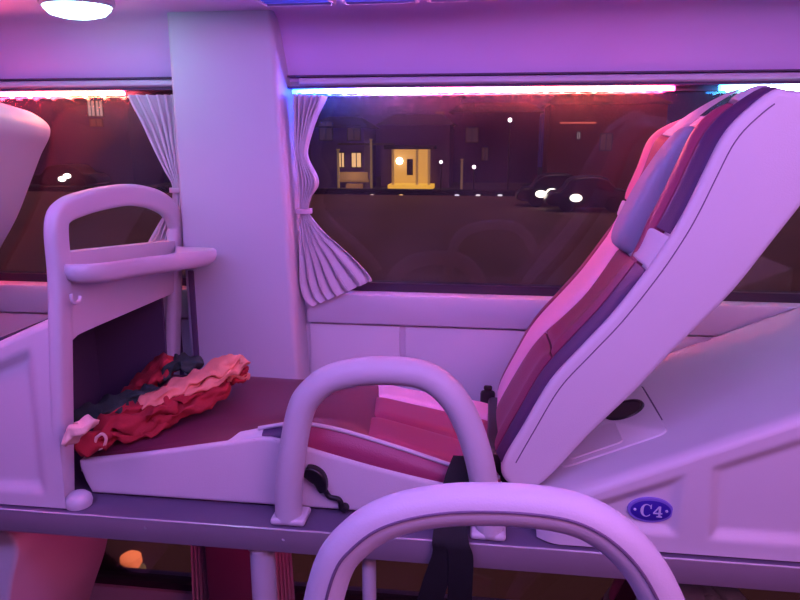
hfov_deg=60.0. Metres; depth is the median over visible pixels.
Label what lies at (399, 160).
porch light
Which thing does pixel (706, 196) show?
seat
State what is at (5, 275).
window
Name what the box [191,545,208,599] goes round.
curtain
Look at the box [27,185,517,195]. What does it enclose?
wall
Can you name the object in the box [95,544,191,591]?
window
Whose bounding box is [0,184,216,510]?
box
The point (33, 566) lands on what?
seat
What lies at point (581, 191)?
car
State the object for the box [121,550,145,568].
bollard light
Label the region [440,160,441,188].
street lamp
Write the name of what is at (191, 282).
trim
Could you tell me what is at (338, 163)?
fence post
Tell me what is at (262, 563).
support post
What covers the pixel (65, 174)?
car
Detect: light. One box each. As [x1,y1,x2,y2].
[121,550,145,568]
[396,157,402,164]
[560,122,595,123]
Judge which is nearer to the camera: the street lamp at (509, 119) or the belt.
the belt
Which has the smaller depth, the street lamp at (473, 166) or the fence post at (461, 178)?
the fence post at (461, 178)
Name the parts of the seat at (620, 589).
crown panel, crown panel, crown panel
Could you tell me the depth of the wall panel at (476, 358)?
1.78 m
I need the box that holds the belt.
[417,455,472,599]
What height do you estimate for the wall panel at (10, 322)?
0.232 m
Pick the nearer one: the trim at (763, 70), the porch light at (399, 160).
the trim at (763, 70)
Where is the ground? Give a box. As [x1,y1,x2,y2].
[0,191,799,599]
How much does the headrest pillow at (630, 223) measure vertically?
0.236 m
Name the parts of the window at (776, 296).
curtain rail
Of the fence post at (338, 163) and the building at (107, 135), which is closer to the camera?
the fence post at (338, 163)
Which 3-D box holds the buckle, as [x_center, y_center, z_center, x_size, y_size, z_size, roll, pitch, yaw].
[0.212,0.244,1.677,0.036,0.079,0.017,2,13,7]
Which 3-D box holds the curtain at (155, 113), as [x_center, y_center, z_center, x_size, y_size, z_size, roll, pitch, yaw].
[-0.603,-0.294,1.744,0.138,0.430,0.040,2,13,7]
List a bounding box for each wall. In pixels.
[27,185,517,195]
[205,546,251,599]
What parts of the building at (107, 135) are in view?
pane, pane, pane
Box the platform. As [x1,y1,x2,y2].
[0,450,799,592]
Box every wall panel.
[0,312,191,374]
[310,323,399,386]
[405,326,716,400]
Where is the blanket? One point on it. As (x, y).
(142, 409)
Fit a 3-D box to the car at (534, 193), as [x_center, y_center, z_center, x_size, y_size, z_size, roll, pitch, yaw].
[6.774,-4.774,30.021,3.443,1.397,1.700,2,13,7]
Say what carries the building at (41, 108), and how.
on the street
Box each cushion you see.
[95,374,378,452]
[368,417,498,474]
[374,397,487,438]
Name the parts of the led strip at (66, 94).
mounting rail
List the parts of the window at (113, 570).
pane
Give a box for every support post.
[248,550,276,599]
[362,559,375,599]
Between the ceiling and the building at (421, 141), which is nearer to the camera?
the ceiling
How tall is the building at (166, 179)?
5.481 m
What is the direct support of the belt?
hanging from the platform
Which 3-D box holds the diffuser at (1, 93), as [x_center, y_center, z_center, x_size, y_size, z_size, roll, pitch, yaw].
[-1.176,-0.531,1.796,0.980,0.009,0.009,2,13,7]
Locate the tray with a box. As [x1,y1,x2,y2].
[64,246,216,283]
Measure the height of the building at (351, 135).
4.156 m
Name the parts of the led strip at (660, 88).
mounting rail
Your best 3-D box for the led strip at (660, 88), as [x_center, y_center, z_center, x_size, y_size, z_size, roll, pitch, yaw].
[0.181,-0.492,1.625,0.888,0.019,0.019,2,13,7]
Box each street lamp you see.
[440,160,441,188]
[472,165,475,188]
[507,118,511,189]
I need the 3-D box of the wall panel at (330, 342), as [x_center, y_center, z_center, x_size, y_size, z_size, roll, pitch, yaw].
[-0.118,0.176,1.833,0.238,0.232,0.009,2,13,7]
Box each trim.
[0,69,799,91]
[188,270,199,369]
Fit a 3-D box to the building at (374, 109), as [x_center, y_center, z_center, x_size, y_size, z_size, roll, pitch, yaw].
[-1.495,-13.243,54.907,13.133,6.704,4.400,2,13,7]
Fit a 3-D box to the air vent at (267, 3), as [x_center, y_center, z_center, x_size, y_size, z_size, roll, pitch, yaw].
[-0.225,-0.603,1.353,0.155,0.017,0.225,2,13,7]
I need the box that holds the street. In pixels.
[30,167,541,189]
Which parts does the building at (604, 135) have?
pane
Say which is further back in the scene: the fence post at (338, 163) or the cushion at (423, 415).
the fence post at (338, 163)
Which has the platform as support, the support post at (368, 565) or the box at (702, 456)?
the box at (702, 456)
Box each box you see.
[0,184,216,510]
[536,307,799,561]
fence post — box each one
[336,149,339,187]
[369,139,372,187]
[460,159,463,188]
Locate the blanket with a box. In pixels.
[61,352,250,457]
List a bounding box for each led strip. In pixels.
[0,91,126,97]
[292,85,674,95]
[718,84,799,91]
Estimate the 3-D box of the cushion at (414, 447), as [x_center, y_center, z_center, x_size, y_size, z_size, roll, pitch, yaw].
[0.058,0.313,1.385,0.278,0.127,0.139,2,13,7]
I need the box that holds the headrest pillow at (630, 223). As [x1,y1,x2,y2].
[611,125,694,253]
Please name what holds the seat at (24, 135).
on the platform
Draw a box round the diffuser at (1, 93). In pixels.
[0,92,124,95]
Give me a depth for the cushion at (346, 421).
1.41 m
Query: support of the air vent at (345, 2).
in the ceiling
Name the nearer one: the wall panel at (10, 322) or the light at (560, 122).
the wall panel at (10, 322)
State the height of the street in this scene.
0.120 m
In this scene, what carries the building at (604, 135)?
on the street
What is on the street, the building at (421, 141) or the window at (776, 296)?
the building at (421, 141)
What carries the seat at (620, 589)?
on the floor
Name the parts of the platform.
edge trim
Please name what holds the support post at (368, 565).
on the floor
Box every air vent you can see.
[254,0,335,6]
[340,0,418,4]
[427,0,497,2]
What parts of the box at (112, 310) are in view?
panel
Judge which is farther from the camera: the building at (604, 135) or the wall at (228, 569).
the building at (604, 135)
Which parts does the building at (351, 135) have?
pane, pane, pane, pane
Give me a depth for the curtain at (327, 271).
1.72 m
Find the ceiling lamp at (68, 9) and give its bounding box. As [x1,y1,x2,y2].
[37,0,115,19]
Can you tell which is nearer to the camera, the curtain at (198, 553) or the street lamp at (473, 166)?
the curtain at (198, 553)
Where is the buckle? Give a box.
[480,385,494,403]
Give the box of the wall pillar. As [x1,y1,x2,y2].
[167,10,309,378]
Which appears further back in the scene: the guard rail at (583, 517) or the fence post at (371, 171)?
the fence post at (371, 171)
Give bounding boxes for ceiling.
[0,0,799,81]
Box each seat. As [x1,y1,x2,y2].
[0,103,49,246]
[0,530,106,599]
[80,85,799,512]
[600,578,746,599]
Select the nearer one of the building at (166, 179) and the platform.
the platform
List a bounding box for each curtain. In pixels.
[128,94,183,246]
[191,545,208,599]
[275,552,294,599]
[293,94,371,306]
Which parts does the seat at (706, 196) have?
seat, lever rod, maroon panel, pink panel, maroon panel, crown panel, crown panel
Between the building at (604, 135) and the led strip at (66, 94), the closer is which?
the led strip at (66, 94)
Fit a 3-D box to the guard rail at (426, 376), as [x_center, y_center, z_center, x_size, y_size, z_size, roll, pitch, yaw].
[-0.023,0.259,1.253,0.435,0.331,0.058,2,13,7]
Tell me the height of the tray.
0.073 m
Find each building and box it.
[0,100,56,174]
[49,97,163,185]
[163,169,170,181]
[308,94,465,176]
[310,116,393,187]
[376,114,456,188]
[449,103,544,182]
[541,93,674,189]
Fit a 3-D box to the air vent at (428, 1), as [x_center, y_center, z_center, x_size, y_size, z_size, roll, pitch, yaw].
[0.114,-0.593,1.310,0.143,0.017,0.225,2,13,7]
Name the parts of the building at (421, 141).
door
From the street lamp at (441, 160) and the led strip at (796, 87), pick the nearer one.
the led strip at (796, 87)
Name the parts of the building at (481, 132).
pane, pane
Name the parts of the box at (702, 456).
hatch plate, number plate, plate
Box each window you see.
[0,80,188,317]
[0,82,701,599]
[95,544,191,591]
[292,72,799,335]
[294,586,446,599]
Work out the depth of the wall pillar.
1.66 m
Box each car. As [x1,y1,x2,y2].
[31,164,110,185]
[515,173,578,207]
[543,175,625,212]
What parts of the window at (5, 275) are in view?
curtain rail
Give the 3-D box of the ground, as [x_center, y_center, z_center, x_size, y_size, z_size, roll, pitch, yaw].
[2.558,-1.594,19.575,120.000,0.100,34.800,2,13,7]
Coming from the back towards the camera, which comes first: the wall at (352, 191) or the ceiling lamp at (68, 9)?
the wall at (352, 191)
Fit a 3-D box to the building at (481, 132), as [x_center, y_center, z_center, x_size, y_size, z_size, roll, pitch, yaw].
[6.557,-10.834,47.646,6.232,5.277,4.400,2,13,7]
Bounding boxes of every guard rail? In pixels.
[270,356,505,540]
[304,482,684,599]
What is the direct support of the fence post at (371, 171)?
on the street
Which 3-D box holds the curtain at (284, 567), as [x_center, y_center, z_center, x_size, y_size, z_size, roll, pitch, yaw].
[-0.321,0.638,1.904,0.056,0.500,0.024,2,13,7]

